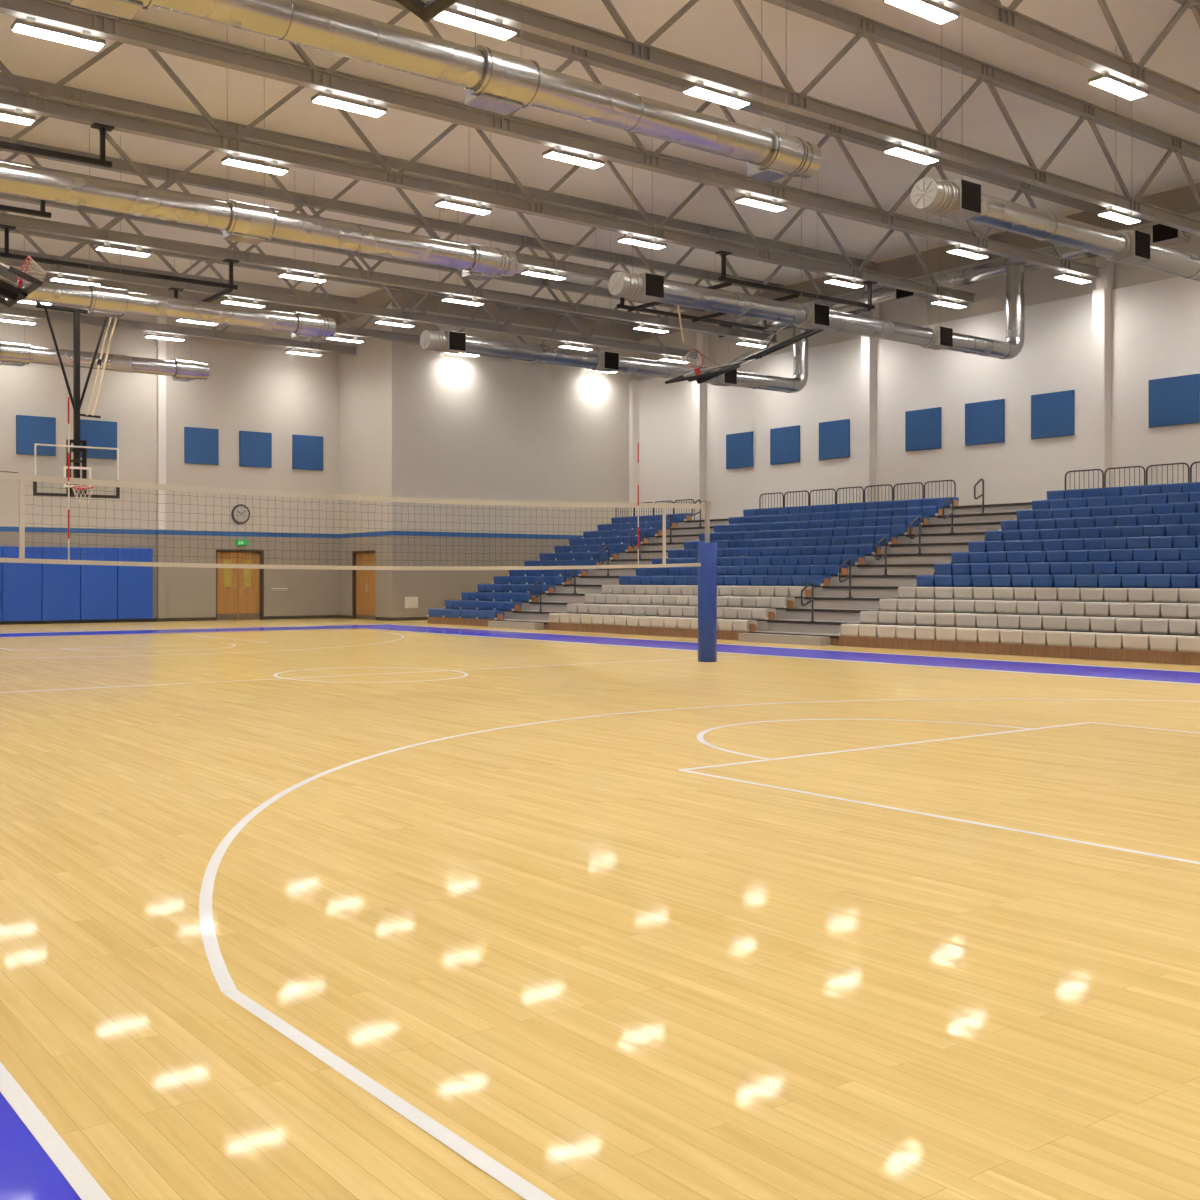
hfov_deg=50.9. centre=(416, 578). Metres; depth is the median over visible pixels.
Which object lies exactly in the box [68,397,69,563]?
antenna
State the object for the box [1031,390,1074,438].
acoustic panel
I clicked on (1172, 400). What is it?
acoustic panel
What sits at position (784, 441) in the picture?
acoustic panel
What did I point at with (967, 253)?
diffuser
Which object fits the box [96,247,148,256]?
diffuser
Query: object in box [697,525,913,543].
bleacher seat row
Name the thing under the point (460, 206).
diffuser
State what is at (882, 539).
handrail
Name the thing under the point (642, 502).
guard rail
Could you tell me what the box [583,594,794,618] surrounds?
bleacher seat row
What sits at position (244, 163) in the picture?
diffuser
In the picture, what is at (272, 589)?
strip
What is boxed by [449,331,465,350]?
grille
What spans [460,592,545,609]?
bleacher seat row
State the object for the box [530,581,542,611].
handrail
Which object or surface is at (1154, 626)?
bleacher seat row
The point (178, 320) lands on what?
fitting
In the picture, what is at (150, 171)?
roof truss
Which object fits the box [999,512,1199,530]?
bleacher seat row
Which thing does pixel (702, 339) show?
trim
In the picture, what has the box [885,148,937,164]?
diffuser
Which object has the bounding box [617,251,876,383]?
goal
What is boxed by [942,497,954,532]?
handrail
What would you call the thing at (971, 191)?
grille
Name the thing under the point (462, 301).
diffuser
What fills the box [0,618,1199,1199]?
floor
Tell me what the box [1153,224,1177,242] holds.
grille
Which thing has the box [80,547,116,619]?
pad
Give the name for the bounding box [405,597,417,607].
air vent
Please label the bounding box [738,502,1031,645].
stairs
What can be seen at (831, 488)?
guard rail
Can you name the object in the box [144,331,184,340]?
fitting
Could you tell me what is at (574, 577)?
handrail
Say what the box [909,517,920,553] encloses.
handrail
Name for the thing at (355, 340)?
diffuser
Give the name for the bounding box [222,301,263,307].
diffuser
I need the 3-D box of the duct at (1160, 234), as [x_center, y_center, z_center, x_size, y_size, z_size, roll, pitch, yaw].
[17.016,-7.600,26.474,0.480,0.491,27.800,0,0,-33]
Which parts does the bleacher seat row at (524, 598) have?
seat, seat, seat, seat, seat, seat, seat, seat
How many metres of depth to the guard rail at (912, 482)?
30.43 m
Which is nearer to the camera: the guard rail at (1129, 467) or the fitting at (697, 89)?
the fitting at (697, 89)
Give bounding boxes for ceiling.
[0,0,1199,316]
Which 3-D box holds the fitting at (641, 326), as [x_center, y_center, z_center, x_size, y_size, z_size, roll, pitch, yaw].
[6.499,-6.949,34.279,1.130,0.170,0.250,0,0,-33]
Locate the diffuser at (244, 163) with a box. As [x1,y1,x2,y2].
[223,159,286,174]
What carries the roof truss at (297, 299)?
attached to the ceiling
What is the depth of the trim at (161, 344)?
36.41 m
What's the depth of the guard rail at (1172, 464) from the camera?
25.35 m
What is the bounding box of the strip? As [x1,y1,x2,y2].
[271,588,286,590]
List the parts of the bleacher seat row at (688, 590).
seat, seat, seat, seat, seat, seat, seat, seat, seat, seat, seat, seat, seat, seat, seat, panel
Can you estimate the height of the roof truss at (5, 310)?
1.750 m
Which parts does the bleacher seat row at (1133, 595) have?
seat, seat, seat, seat, seat, seat, seat, seat, seat, seat, seat, seat, seat, seat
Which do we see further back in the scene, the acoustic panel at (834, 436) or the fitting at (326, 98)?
the acoustic panel at (834, 436)
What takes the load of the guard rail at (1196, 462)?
on the bleacher seat row at (1189, 486)
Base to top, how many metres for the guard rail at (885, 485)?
0.670 m
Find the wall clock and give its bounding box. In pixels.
[231,504,249,523]
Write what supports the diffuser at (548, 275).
attached to the fitting at (530, 271)
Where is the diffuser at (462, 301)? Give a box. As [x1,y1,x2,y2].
[442,299,482,305]
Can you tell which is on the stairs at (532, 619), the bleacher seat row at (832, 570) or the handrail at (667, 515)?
the handrail at (667, 515)
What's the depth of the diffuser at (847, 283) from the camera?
28.86 m
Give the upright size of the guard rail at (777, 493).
0.670 m
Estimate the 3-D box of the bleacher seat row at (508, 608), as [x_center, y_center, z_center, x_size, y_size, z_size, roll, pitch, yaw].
[4.548,0.848,35.901,6.906,0.456,3.244,0,0,-33]
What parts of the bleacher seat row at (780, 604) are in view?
seat, seat, seat, seat, seat, seat, seat, seat, seat, seat, seat, seat, seat, seat, seat, panel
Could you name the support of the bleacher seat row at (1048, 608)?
on the bleacher seat row at (1154, 626)
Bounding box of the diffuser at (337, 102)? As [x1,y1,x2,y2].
[313,97,384,116]
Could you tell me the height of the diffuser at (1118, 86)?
0.012 m
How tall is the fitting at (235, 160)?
0.170 m
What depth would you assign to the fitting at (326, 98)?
17.97 m
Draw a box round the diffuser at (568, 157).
[544,152,602,168]
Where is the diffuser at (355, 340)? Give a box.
[328,338,362,342]
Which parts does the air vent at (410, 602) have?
panel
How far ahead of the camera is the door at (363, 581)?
38.63 m
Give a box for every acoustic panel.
[16,415,55,455]
[80,419,116,458]
[184,427,218,464]
[239,431,271,467]
[292,434,322,470]
[726,431,752,468]
[770,425,799,464]
[819,419,849,459]
[905,407,940,450]
[965,399,1004,445]
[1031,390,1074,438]
[1149,374,1199,426]
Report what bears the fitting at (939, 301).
hanging from the roof truss at (41, 105)
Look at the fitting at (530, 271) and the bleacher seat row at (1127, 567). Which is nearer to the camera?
the bleacher seat row at (1127, 567)
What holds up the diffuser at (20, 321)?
attached to the fitting at (2, 319)
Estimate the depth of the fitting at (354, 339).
35.71 m
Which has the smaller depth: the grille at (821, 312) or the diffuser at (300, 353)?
the grille at (821, 312)
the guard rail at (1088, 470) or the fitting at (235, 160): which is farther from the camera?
the guard rail at (1088, 470)
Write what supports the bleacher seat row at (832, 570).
on the bleacher seat row at (818, 581)
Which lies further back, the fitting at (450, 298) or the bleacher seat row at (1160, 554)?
the fitting at (450, 298)
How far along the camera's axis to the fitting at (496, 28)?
15.36 m
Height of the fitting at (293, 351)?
0.170 m
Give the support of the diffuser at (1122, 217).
attached to the fitting at (1127, 218)
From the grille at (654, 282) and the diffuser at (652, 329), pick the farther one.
the diffuser at (652, 329)
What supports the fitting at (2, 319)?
hanging from the roof truss at (5, 310)
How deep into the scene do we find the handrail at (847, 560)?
25.14 m
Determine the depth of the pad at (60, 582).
34.83 m
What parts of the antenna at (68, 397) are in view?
rod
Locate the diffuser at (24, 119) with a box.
[0,114,33,125]
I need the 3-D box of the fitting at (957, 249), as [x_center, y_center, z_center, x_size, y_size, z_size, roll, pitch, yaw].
[11.693,-6.949,26.265,1.130,0.170,0.250,0,0,-33]
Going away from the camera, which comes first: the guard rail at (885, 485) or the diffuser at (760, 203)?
the diffuser at (760, 203)
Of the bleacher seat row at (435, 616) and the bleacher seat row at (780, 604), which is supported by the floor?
the bleacher seat row at (435, 616)
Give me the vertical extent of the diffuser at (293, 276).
0.012 m
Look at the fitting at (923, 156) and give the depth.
20.07 m
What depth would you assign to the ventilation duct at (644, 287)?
25.93 m
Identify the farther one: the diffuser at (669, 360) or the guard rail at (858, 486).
the diffuser at (669, 360)
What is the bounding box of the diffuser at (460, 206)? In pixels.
[436,202,489,214]
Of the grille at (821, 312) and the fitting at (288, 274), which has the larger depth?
the fitting at (288, 274)
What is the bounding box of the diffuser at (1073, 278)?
[1055,275,1089,283]
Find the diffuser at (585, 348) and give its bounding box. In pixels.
[561,346,591,350]
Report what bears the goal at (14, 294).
hanging from the roof truss at (33, 86)
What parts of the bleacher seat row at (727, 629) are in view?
seat, seat, seat, seat, seat, seat, seat, seat, seat, seat, seat, seat, seat, seat, seat, panel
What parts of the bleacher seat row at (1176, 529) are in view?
seat, seat, seat, seat, seat, seat, seat, seat, seat, seat, seat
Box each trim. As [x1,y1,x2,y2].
[157,317,165,621]
[629,380,638,516]
[693,332,708,519]
[861,284,878,501]
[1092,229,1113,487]
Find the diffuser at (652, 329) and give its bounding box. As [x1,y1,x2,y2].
[635,327,667,332]
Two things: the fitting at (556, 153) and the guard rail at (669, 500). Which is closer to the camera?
the fitting at (556, 153)
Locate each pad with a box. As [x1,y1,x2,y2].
[0,546,1,621]
[2,546,41,620]
[42,547,79,620]
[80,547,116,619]
[117,548,152,618]
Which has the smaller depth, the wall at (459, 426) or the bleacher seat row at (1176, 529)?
the bleacher seat row at (1176, 529)
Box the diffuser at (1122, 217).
[1098,212,1139,223]
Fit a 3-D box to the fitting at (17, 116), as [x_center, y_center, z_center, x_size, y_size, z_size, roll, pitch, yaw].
[-6.257,-6.949,18.383,1.130,0.170,0.250,0,0,-33]
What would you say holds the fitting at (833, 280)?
hanging from the roof truss at (41, 105)
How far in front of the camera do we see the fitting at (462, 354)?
38.00 m
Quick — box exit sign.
[235,540,247,544]
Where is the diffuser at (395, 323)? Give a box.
[376,321,412,327]
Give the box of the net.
[0,471,705,569]
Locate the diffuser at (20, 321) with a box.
[0,319,35,324]
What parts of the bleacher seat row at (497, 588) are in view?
seat, seat, seat, seat, seat, seat, seat, seat, panel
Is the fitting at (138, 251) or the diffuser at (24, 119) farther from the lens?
the fitting at (138, 251)
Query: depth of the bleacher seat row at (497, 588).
34.37 m
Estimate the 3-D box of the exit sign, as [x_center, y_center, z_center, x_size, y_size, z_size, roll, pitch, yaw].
[-5.342,-1.104,37.911,0.400,0.160,0.076,0,0,-33]
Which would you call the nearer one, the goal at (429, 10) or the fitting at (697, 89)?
the goal at (429, 10)
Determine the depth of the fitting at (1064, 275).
28.34 m
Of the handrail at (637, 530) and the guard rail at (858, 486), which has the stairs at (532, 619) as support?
the handrail at (637, 530)
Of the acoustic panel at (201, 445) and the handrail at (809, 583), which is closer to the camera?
the handrail at (809, 583)
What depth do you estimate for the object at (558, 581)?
34.61 m
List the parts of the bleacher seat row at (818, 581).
seat, seat, seat, seat, seat, seat, seat, seat, seat, seat, seat, seat, seat, seat, seat, panel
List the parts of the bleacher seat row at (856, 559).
seat, seat, seat, seat, seat, seat, seat, seat, seat, seat, seat, seat, seat, seat, panel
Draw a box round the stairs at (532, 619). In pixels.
[488,518,728,629]
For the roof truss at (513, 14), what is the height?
1.750 m
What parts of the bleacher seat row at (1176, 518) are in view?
seat, seat, seat, seat, seat, seat, seat, seat, seat, seat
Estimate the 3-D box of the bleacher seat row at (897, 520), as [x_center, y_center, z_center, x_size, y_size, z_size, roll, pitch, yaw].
[10.513,-1.222,31.440,1.749,0.456,6.428,0,0,-33]
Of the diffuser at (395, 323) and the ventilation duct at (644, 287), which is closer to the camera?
the ventilation duct at (644, 287)
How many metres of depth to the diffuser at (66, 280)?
28.71 m
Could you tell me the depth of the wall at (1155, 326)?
32.36 m
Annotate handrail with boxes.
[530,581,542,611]
[565,564,575,592]
[598,547,609,575]
[631,530,641,558]
[666,515,672,542]
[692,499,701,526]
[801,582,813,620]
[839,559,852,597]
[875,538,888,574]
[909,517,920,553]
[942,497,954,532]
[974,479,983,513]
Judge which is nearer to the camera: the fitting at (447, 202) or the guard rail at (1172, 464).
the fitting at (447, 202)
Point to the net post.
(707, 551)
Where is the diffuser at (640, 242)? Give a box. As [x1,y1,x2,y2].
[619,239,664,248]
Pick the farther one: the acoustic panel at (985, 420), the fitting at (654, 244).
the acoustic panel at (985, 420)
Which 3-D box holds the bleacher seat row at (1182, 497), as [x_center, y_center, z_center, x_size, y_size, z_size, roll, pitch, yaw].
[15.458,-1.452,24.339,1.176,0.456,6.428,0,0,-33]
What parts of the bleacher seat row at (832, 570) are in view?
seat, seat, seat, seat, seat, seat, seat, seat, seat, seat, seat, seat, seat, seat, seat, panel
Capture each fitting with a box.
[0,108,35,125]
[0,314,36,324]
[4,298,50,304]
[11,17,104,50]
[50,273,100,285]
[95,241,150,256]
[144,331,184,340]
[176,319,216,325]
[220,296,265,307]
[221,153,288,174]
[278,269,326,282]
[285,347,321,356]
[311,89,386,116]
[325,333,363,342]
[374,317,414,327]
[432,5,517,39]
[435,196,491,214]
[441,294,483,305]
[446,353,479,356]
[521,266,566,279]
[542,146,604,168]
[558,341,592,350]
[617,233,665,248]
[633,323,668,332]
[658,355,689,363]
[682,80,750,108]
[735,192,786,211]
[736,338,766,347]
[824,275,863,287]
[883,0,958,23]
[883,141,939,164]
[931,296,966,308]
[946,244,988,259]
[1054,270,1091,283]
[1088,70,1148,99]
[1097,206,1141,223]
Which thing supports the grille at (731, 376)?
attached to the ventilation duct at (453, 342)
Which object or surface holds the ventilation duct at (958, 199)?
hanging from the ceiling
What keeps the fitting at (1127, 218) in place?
hanging from the roof truss at (513, 14)
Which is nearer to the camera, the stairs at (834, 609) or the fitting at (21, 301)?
the stairs at (834, 609)
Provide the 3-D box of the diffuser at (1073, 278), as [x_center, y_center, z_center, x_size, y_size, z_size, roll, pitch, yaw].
[15.092,-6.870,28.468,1.080,0.012,0.216,0,0,-33]
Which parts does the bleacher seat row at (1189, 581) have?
seat, seat, seat, seat, seat, seat, seat, seat, seat, seat, seat, seat, seat, seat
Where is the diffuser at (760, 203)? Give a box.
[737,199,785,211]
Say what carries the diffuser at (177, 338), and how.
attached to the fitting at (152, 335)
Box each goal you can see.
[0,122,113,306]
[0,224,238,503]
[396,0,458,21]
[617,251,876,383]
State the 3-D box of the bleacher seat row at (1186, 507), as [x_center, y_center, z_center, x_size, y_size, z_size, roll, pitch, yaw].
[15.217,-1.222,24.183,1.749,0.456,6.428,0,0,-33]
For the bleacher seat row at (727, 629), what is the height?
0.416 m
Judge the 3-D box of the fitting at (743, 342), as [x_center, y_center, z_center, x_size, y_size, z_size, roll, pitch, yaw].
[9.897,-6.949,36.482,1.130,0.170,0.250,0,0,-33]
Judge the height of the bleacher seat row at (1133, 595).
0.456 m
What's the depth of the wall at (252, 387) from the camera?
37.04 m
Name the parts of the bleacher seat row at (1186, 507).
seat, seat, seat, seat, seat, seat, seat, seat, seat, seat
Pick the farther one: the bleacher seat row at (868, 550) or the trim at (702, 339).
the trim at (702, 339)
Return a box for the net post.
[698,501,716,661]
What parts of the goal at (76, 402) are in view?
board frame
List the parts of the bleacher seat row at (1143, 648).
seat, seat, seat, seat, seat, seat, seat, seat, seat, seat, seat, seat, seat, seat, seat, seat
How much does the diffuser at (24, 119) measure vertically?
0.012 m
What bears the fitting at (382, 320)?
hanging from the roof truss at (297, 299)
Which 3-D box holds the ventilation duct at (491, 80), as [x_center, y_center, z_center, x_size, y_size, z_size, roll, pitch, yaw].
[-1.902,-6.999,11.738,16.780,3.570,0.550,0,0,-33]
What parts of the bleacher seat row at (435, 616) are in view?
seat, seat, seat, seat, seat, seat, seat, seat, panel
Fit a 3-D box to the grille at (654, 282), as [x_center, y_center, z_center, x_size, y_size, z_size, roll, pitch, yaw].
[4.462,-5.484,23.183,0.460,0.410,0.010,0,0,-33]
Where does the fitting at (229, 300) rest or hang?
hanging from the roof truss at (297, 299)
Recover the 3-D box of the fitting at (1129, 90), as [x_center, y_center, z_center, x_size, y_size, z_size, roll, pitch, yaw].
[9.857,-6.949,17.388,1.130,0.170,0.250,0,0,-33]
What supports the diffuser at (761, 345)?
attached to the fitting at (743, 342)
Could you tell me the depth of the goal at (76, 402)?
26.76 m
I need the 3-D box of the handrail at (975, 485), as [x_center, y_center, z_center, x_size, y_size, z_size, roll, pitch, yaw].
[12.543,-1.843,27.591,0.396,0.777,0.120,0,0,-33]
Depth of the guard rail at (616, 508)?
39.05 m
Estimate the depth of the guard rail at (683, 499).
36.72 m
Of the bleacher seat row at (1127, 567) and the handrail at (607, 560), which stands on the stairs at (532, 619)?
the handrail at (607, 560)
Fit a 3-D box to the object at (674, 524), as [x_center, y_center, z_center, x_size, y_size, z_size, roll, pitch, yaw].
[6.952,-1.452,37.460,1.176,0.456,3.244,0,0,-33]
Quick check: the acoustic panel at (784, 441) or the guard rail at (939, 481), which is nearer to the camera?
the guard rail at (939, 481)
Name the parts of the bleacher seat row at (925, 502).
seat, seat, seat, seat, seat, seat, seat, seat, seat, seat, seat, seat, seat, seat, seat, seat, panel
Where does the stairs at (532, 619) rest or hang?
on the floor
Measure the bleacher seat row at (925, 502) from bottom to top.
0.456 m
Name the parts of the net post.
post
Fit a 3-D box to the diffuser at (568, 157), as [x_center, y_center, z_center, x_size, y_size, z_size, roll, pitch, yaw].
[2.589,-6.870,20.364,1.080,0.012,0.216,0,0,-33]
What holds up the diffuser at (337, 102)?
attached to the fitting at (326, 98)
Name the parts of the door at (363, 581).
kick plate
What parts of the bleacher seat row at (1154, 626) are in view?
seat, seat, seat, seat, seat, seat, seat, seat, seat, seat, seat, seat, seat, seat, seat, seat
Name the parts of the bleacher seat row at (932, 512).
seat, seat, seat, seat, seat, seat, seat, seat, seat, seat, seat, seat, seat, seat, seat, seat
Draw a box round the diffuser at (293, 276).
[279,274,324,282]
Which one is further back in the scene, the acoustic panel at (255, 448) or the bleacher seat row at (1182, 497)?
the acoustic panel at (255, 448)
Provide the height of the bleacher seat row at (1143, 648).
0.416 m
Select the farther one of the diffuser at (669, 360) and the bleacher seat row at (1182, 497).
the diffuser at (669, 360)
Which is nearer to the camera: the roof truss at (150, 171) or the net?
the net
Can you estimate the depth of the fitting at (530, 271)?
28.05 m
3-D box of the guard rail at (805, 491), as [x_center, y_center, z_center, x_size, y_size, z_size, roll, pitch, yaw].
[10.222,-2.019,33.313,0.030,0.670,0.847,0,0,-33]
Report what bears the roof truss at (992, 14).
attached to the ceiling
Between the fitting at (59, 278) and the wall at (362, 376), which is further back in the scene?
the wall at (362, 376)
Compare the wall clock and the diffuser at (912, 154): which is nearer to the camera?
the diffuser at (912, 154)
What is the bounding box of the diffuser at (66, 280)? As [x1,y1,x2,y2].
[51,278,99,285]
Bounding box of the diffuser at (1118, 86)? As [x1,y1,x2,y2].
[1090,78,1145,99]
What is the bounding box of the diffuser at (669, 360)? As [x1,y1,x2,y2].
[660,359,687,363]
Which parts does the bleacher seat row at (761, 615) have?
seat, seat, seat, seat, seat, seat, seat, seat, seat, seat, seat, seat, seat, seat, seat, panel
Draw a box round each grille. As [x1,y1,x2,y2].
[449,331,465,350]
[605,352,618,369]
[646,273,663,297]
[725,369,736,383]
[814,304,828,325]
[896,289,913,298]
[940,326,952,346]
[962,179,980,212]
[1135,230,1149,258]
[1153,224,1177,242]
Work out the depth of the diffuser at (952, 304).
31.02 m
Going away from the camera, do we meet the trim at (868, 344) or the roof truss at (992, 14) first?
the roof truss at (992, 14)
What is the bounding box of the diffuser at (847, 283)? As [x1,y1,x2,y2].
[825,280,862,287]
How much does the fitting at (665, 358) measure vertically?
0.170 m
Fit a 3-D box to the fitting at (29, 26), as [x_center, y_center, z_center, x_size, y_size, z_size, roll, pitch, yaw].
[-4.544,-6.949,15.740,1.130,0.170,0.250,0,0,-33]
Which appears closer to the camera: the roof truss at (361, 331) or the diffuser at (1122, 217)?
the diffuser at (1122, 217)
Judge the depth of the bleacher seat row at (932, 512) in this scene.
30.74 m
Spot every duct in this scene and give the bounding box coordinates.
[0,129,335,339]
[0,162,517,280]
[0,230,209,381]
[70,0,821,181]
[420,210,808,392]
[608,140,1024,358]
[718,215,1199,339]
[911,24,1199,281]
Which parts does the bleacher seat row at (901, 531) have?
seat, seat, seat, seat, seat, seat, seat, seat, seat, seat, seat, seat, seat, seat, seat, seat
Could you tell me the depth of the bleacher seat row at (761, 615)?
27.78 m
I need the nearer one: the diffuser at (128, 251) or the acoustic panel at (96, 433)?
the diffuser at (128, 251)
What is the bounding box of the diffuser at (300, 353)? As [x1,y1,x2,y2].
[287,352,320,356]
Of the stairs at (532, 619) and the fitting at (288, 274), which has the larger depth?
the stairs at (532, 619)
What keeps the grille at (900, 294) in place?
attached to the duct at (1160, 234)
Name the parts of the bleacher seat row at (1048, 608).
seat, seat, seat, seat, seat, seat, seat, seat, seat, seat, seat, seat, seat, seat, seat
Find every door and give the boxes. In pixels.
[216,549,263,619]
[352,550,374,618]
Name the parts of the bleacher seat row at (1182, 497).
seat, seat, seat, seat, seat, seat, seat, seat, seat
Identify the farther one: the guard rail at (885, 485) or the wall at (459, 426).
the wall at (459, 426)
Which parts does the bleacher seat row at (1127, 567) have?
seat, seat, seat, seat, seat, seat, seat, seat, seat, seat, seat, seat, seat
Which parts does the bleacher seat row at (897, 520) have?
seat, seat, seat, seat, seat, seat, seat, seat, seat, seat, seat, seat, seat, seat, seat, seat, panel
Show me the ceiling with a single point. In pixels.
(712, 32)
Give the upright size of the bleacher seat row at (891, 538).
0.456 m
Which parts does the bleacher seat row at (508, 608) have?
seat, seat, seat, seat, seat, seat, seat, seat, panel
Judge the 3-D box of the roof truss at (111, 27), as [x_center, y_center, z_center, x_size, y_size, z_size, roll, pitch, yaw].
[2.314,-7.909,20.162,33.020,1.750,0.160,0,0,-33]
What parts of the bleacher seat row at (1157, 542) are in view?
seat, seat, seat, seat, seat, seat, seat, seat, seat, seat, seat, seat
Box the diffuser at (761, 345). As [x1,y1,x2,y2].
[738,343,765,347]
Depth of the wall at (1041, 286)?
32.54 m
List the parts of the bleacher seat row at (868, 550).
seat, seat, seat, seat, seat, seat, seat, seat, seat, seat, seat, seat, seat, seat, seat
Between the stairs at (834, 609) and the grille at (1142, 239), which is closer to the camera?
the grille at (1142, 239)
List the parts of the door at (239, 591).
kick plate, vision panel, vision panel, kick plate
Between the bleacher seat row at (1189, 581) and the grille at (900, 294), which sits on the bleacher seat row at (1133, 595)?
the bleacher seat row at (1189, 581)
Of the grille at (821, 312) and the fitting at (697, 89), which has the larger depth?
the grille at (821, 312)
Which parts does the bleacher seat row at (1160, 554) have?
seat, seat, seat, seat, seat, seat, seat, seat, seat, seat, seat, seat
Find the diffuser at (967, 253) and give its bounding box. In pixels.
[948,250,986,259]
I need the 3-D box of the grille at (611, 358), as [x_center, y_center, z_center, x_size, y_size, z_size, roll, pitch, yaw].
[4.917,-5.484,31.177,0.460,0.410,0.010,0,0,-33]
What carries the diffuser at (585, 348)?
attached to the fitting at (584, 347)
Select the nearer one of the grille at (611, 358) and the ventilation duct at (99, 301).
the ventilation duct at (99, 301)
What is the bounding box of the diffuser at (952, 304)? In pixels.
[932,301,964,308]
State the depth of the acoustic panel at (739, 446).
38.46 m
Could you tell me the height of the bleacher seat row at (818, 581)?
0.456 m
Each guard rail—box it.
[616,508,633,516]
[634,502,653,515]
[654,500,673,514]
[674,499,694,519]
[759,492,783,508]
[784,490,808,506]
[809,488,835,505]
[836,486,863,503]
[864,484,892,501]
[893,482,923,499]
[924,480,955,498]
[1065,469,1103,489]
[1104,466,1145,487]
[1146,463,1189,484]
[1190,461,1199,481]
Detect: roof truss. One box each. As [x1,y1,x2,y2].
[0,0,981,303]
[0,0,1104,278]
[0,72,875,316]
[0,136,783,342]
[0,193,704,358]
[0,228,644,351]
[0,248,356,354]
[425,0,1199,235]
[932,0,1199,113]
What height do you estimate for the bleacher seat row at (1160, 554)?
0.456 m
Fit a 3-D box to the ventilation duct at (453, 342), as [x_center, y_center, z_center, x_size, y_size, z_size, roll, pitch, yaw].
[5.691,-7.010,31.986,13.093,3.548,0.526,0,0,-33]
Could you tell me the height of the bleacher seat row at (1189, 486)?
0.456 m
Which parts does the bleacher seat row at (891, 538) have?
seat, seat, seat, seat, seat, seat, seat, seat, seat, seat, seat, seat, seat, seat, seat, panel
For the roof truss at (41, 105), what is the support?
attached to the ceiling
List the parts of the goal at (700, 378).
board frame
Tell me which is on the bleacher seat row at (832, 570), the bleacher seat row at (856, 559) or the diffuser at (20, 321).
the bleacher seat row at (856, 559)
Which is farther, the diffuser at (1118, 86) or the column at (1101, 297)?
the column at (1101, 297)
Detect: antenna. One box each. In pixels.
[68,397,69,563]
[638,443,638,566]
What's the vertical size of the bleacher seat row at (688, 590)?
0.456 m
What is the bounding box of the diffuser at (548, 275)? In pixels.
[522,272,564,279]
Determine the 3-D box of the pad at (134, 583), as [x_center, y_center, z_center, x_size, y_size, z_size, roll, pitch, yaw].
[-8.192,0.146,36.057,1.068,2.060,0.085,0,0,-33]
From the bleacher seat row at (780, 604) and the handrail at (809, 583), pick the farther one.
the bleacher seat row at (780, 604)
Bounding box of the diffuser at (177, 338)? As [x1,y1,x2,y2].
[145,336,182,340]
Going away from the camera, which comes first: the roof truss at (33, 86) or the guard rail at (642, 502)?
the roof truss at (33, 86)
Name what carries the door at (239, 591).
in the wall at (252, 387)
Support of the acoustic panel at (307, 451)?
attached to the wall at (252, 387)
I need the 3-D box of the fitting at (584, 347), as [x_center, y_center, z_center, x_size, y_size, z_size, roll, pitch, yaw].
[4.758,-6.949,36.964,1.130,0.170,0.250,0,0,-33]
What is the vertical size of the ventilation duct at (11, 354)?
3.570 m
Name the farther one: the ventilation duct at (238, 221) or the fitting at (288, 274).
the fitting at (288, 274)
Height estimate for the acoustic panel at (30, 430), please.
1.080 m
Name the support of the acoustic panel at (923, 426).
attached to the wall at (1155, 326)
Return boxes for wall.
[0,267,337,624]
[338,288,386,620]
[387,289,638,620]
[639,183,1199,380]
[639,277,1199,519]
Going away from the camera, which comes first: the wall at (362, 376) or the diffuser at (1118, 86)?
the diffuser at (1118, 86)
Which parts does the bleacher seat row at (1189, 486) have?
seat, seat, seat, seat, seat, seat, seat, seat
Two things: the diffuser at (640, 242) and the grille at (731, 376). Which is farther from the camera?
the grille at (731, 376)
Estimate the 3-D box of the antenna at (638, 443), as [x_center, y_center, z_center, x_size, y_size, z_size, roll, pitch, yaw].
[3.245,-1.074,18.119,0.017,1.820,0.017,0,0,-33]
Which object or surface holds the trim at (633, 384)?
attached to the wall at (459, 426)
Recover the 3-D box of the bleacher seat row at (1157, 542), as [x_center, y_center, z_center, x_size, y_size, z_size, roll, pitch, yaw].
[14.496,-0.532,23.716,3.468,0.456,6.428,0,0,-33]

